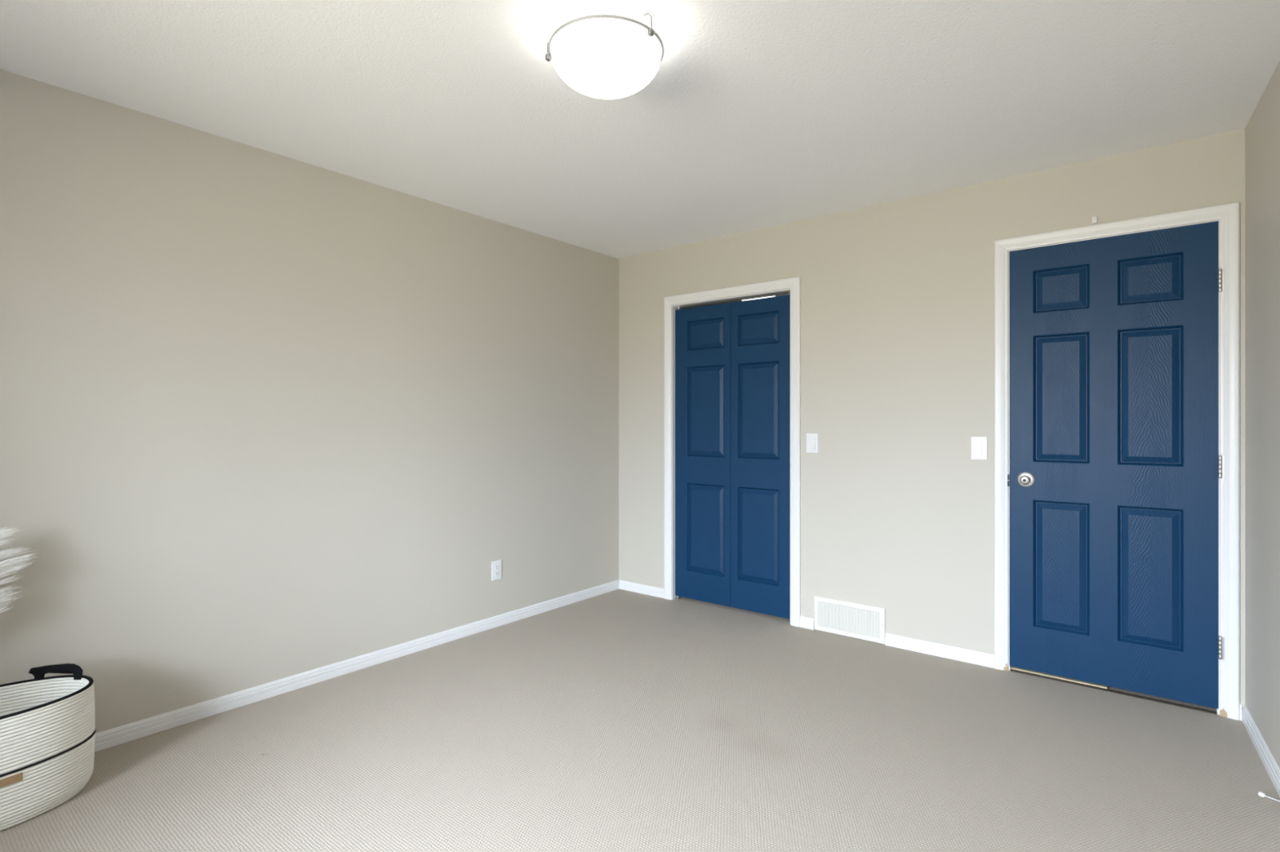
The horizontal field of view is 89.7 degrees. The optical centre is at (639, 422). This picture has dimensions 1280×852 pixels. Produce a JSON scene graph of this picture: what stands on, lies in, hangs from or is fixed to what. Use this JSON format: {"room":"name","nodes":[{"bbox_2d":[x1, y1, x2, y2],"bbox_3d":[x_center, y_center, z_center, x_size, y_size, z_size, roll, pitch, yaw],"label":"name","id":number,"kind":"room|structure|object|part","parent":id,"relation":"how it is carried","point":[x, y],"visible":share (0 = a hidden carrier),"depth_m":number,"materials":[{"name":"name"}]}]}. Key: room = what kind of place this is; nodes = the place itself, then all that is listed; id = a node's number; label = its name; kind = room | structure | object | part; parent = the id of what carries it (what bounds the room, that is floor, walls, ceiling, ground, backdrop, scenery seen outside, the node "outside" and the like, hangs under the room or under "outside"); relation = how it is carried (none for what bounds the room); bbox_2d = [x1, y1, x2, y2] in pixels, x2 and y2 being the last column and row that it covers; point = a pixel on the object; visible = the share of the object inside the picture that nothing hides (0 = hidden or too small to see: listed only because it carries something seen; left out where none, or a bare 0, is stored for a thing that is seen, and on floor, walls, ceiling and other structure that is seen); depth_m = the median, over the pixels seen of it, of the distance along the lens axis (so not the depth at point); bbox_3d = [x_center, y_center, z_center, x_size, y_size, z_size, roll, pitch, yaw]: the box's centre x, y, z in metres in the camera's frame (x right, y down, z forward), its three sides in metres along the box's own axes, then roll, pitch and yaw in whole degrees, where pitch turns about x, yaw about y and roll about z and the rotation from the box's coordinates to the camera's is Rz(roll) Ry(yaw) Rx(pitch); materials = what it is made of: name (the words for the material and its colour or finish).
{"room":"empty bedroom","nodes":[
{"label":"empty bedroom","id":0,"kind":"room"},
{"bbox_2d":[0,69,618,733],"bbox_3d":[-1.716,0.006,2.905,0.120,2.440,4.850,0,0,39],"label":"wall","id":1,"kind":"structure","parent":0,"point":[265,416],"depth_m":2.85,"materials":[{"name":"beige paint"}]},
{"bbox_2d":[93,579,619,752],"bbox_3d":[-1.664,1.194,2.864,0.012,0.064,4.850,0,0,39],"label":"baseboard","id":2,"kind":"structure","parent":1,"relation":"attached to","point":[117,735],"depth_m":3.03,"materials":[{"name":"white paint"}]},
{"bbox_2d":[491,560,502,581],"bbox_3d":[-0.862,0.888,3.873,0.008,0.116,0.073,0,0,39],"label":"wall outlet","id":3,"kind":"object","parent":1,"relation":"attached to","point":[496,566],"visible":1,"depth_m":3.87,"materials":[{"name":"white plastic"}]},
{"bbox_2d":[494,570,499,576],"bbox_3d":[-0.860,0.908,3.872,0.003,0.029,0.033,0,0,39],"label":"receptacle","id":4,"kind":"object","parent":3,"relation":"attached to","point":[496,572],"depth_m":3.87,"materials":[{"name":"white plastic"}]},
{"bbox_2d":[494,564,499,569],"bbox_3d":[-0.860,0.869,3.872,0.003,0.029,0.033,0,0,39],"label":"receptacle","id":5,"kind":"object","parent":3,"relation":"attached to","point":[496,566],"depth_m":3.87,"materials":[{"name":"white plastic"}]},
{"bbox_2d":[0,589,1279,851],"bbox_3d":[0.206,1.286,2.652,5.000,0.120,7.250,0,0,39],"label":"floor","id":6,"kind":"structure","parent":0,"point":[618,720],"depth_m":2.33,"materials":[{"name":"beige carpet"}]},
{"bbox_2d":[0,663,95,831],"bbox_3d":[-2.065,1.030,1.994,0.358,0.392,0.579,0,0,39],"label":"rope basket","id":7,"kind":"object","parent":6,"relation":"on","point":[47,729],"visible":1,"depth_m":2.04,"materials":[{"name":"beige fabric"}]},
{"bbox_3d":[-2.022,0.862,2.225,0.183,0.056,0.004,0,0,-1],"label":"handle","id":8,"kind":"part","parent":7,"relation":"part of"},
{"bbox_2d":[1010,666,1107,688],"bbox_3d":[2.015,1.220,3.100,0.390,0.012,0.083,0,0,39],"label":"threshold","id":9,"kind":"object","parent":6,"relation":"on","point":[1011,667],"visible":0.5,"depth_m":3.07,"materials":[{"name":"beige wood"}]},
{"bbox_2d":[1009,669,1217,714],"bbox_3d":[2.130,1.224,2.945,0.763,0.006,0.014,0,0,39],"label":"threshold","id":10,"kind":"object","parent":6,"relation":"on","point":[1012,670],"visible":1,"depth_m":2.91,"materials":[{"name":"grey metal"}]},
{"bbox_3d":[-2.383,0.984,1.602,0.250,0.485,0.250,0,0,39],"label":"floor vase","id":11,"kind":"object","parent":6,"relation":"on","visible":0},
{"bbox_2d":[0,527,21,547],"bbox_3d":[-2.252,0.771,1.896,0.091,0.851,0.644,0,0,32],"label":"pampas plume","id":12,"kind":"object","parent":11,"relation":"in","point":[2,532],"visible":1,"depth_m":2.12},
{"bbox_2d":[0,546,35,613],"bbox_3d":[-2.239,0.804,1.915,0.106,0.784,0.671,0,0,31],"label":"pampas plume","id":13,"kind":"object","parent":11,"relation":"in","point":[6,567],"visible":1,"depth_m":2.13},
{"bbox_2d":[0,0,1279,258],"bbox_3d":[0.206,-1.274,2.652,5.000,0.120,7.250,0,0,39],"label":"ceiling","id":14,"kind":"structure","parent":0,"point":[753,115],"depth_m":2.35,"materials":[{"name":"white paint"}]},
{"bbox_2d":[545,0,663,99],"bbox_3d":[-0.098,-1.123,1.989,0.368,0.182,0.361,0,0,39],"label":"ceiling lamp","id":15,"kind":"object","parent":14,"relation":"attached to","point":[601,49],"visible":1,"depth_m":1.88,"materials":[{"name":"white glass"}]},
{"bbox_2d":[685,293,790,308],"bbox_3d":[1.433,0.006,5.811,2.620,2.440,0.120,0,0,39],"label":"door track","id":16,"kind":"structure","parent":0,"point":[787,294],"depth_m":6.28,"materials":[{"name":"metal"}]},
{"bbox_2d":[618,128,1244,709],"bbox_3d":[1.239,0.006,3.724,3.720,2.440,0.115,0,0,39],"label":"wall","id":17,"kind":"structure","parent":0,"point":[897,297],"depth_m":3.51,"materials":[{"name":"beige paint"}]},
{"bbox_2d":[674,291,790,618],"bbox_3d":[0.596,0.210,4.219,0.874,2.032,0.051,0,0,39],"label":"door","id":18,"kind":"structure","parent":17,"relation":"in","point":[732,360],"depth_m":4.18,"materials":[{"name":"blue paint"}]},
{"bbox_2d":[664,276,800,626],"bbox_3d":[0.601,0.174,4.222,1.013,2.104,0.132,0,0,39],"label":"door frame","id":19,"kind":"structure","parent":17,"relation":"attached to","point":[776,287],"depth_m":4.08,"materials":[{"name":"white paint"}]},
{"bbox_2d":[742,295,775,301],"bbox_3d":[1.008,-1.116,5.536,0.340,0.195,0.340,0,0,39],"label":"door track","id":20,"kind":"object","parent":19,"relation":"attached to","point":[775,295],"visible":0.02,"depth_m":5.44,"materials":[{"name":"white metal"}]},
{"bbox_2d":[806,433,817,453],"bbox_3d":[1.021,0.122,3.817,0.074,0.116,0.011,0,0,39],"label":"light switch","id":21,"kind":"object","parent":17,"relation":"attached to","point":[811,438],"visible":1,"depth_m":3.81,"materials":[{"name":"white plastic"}]},
{"bbox_2d":[813,595,885,644],"bbox_3d":[1.192,1.125,3.679,0.412,0.200,0.015,0,0,39],"label":"air vent","id":22,"kind":"object","parent":17,"relation":"in","point":[843,618],"visible":1,"depth_m":3.67,"materials":[{"name":"white metal"}]},
{"bbox_2d":[817,601,879,639],"bbox_3d":[1.192,1.125,3.680,0.358,0.149,0.006,0,0,39],"label":"grille","id":23,"kind":"object","parent":22,"relation":"attached to","point":[841,618],"depth_m":3.67,"materials":[{"name":"white metal"}]},
{"bbox_2d":[618,579,1241,720],"bbox_3d":[1.165,1.194,3.702,3.367,0.064,0.012,0,0,39],"label":"baseboard","id":24,"kind":"structure","parent":17,"relation":"attached to","point":[958,654],"depth_m":3.44,"materials":[{"name":"white paint"}]},
{"bbox_2d":[971,436,986,460],"bbox_3d":[1.719,0.130,3.261,0.074,0.116,0.011,0,0,39],"label":"light switch","id":25,"kind":"object","parent":17,"relation":"attached to","point":[979,444],"visible":1,"depth_m":3.26,"materials":[{"name":"white plastic"}]},
{"bbox_2d":[1092,216,1097,224],"bbox_3d":[2.093,-0.932,2.960,0.019,0.030,0.015,0,0,39],"label":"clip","id":26,"kind":"object","parent":17,"relation":"attached to","point":[1094,219],"visible":1,"depth_m":2.96,"materials":[{"name":"white plastic"}]},
{"bbox_2d":[1008,221,1224,709],"bbox_3d":[2.131,0.178,2.930,0.788,2.050,0.085,0,0,39],"label":"door","id":27,"kind":"structure","parent":17,"relation":"in","point":[1116,465],"depth_m":2.92,"materials":[{"name":"blue paint"}]},
{"bbox_3d":[1.865,0.278,3.115,0.046,0.046,0.038,0,0,39],"label":"knob","id":28,"kind":"part","parent":27,"relation":"part of","materials":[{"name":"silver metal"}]},
{"bbox_2d":[994,201,1239,719],"bbox_3d":[2.159,0.157,2.980,0.900,2.138,0.132,0,0,39],"label":"door frame","id":29,"kind":"structure","parent":17,"relation":"attached to","point":[1228,215],"depth_m":2.69,"materials":[{"name":"white paint"}]},
{"bbox_2d":[1244,61,1279,768],"bbox_3d":[1.151,0.006,0.619,0.150,2.440,4.867,0,0,35],"label":"wall","id":30,"kind":"structure","parent":0,"point":[1262,131],"depth_m":2.38,"materials":[{"name":"beige paint"}]},
{"bbox_2d":[1241,705,1279,796],"bbox_3d":[1.088,1.194,0.670,0.012,0.064,4.859,0,0,35],"label":"baseboard","id":31,"kind":"structure","parent":30,"relation":"attached to","point":[1267,758],"depth_m":2.34,"materials":[{"name":"white paint"}]},
{"bbox_2d":[1257,791,1279,802],"bbox_3d":[1.992,1.187,2.021,0.071,0.028,0.026,0,0,39],"label":"door stop","id":32,"kind":"object","parent":30,"relation":"attached to","point":[1260,793],"visible":1,"depth_m":2.03,"materials":[{"name":"metal"}]},
{"bbox_3d":[1.995,1.184,2.021,0.051,0.014,0.008,0,0,42],"label":"rod","id":33,"kind":"part","parent":32,"relation":"part of","materials":[{"name":"metal"}]}
]}

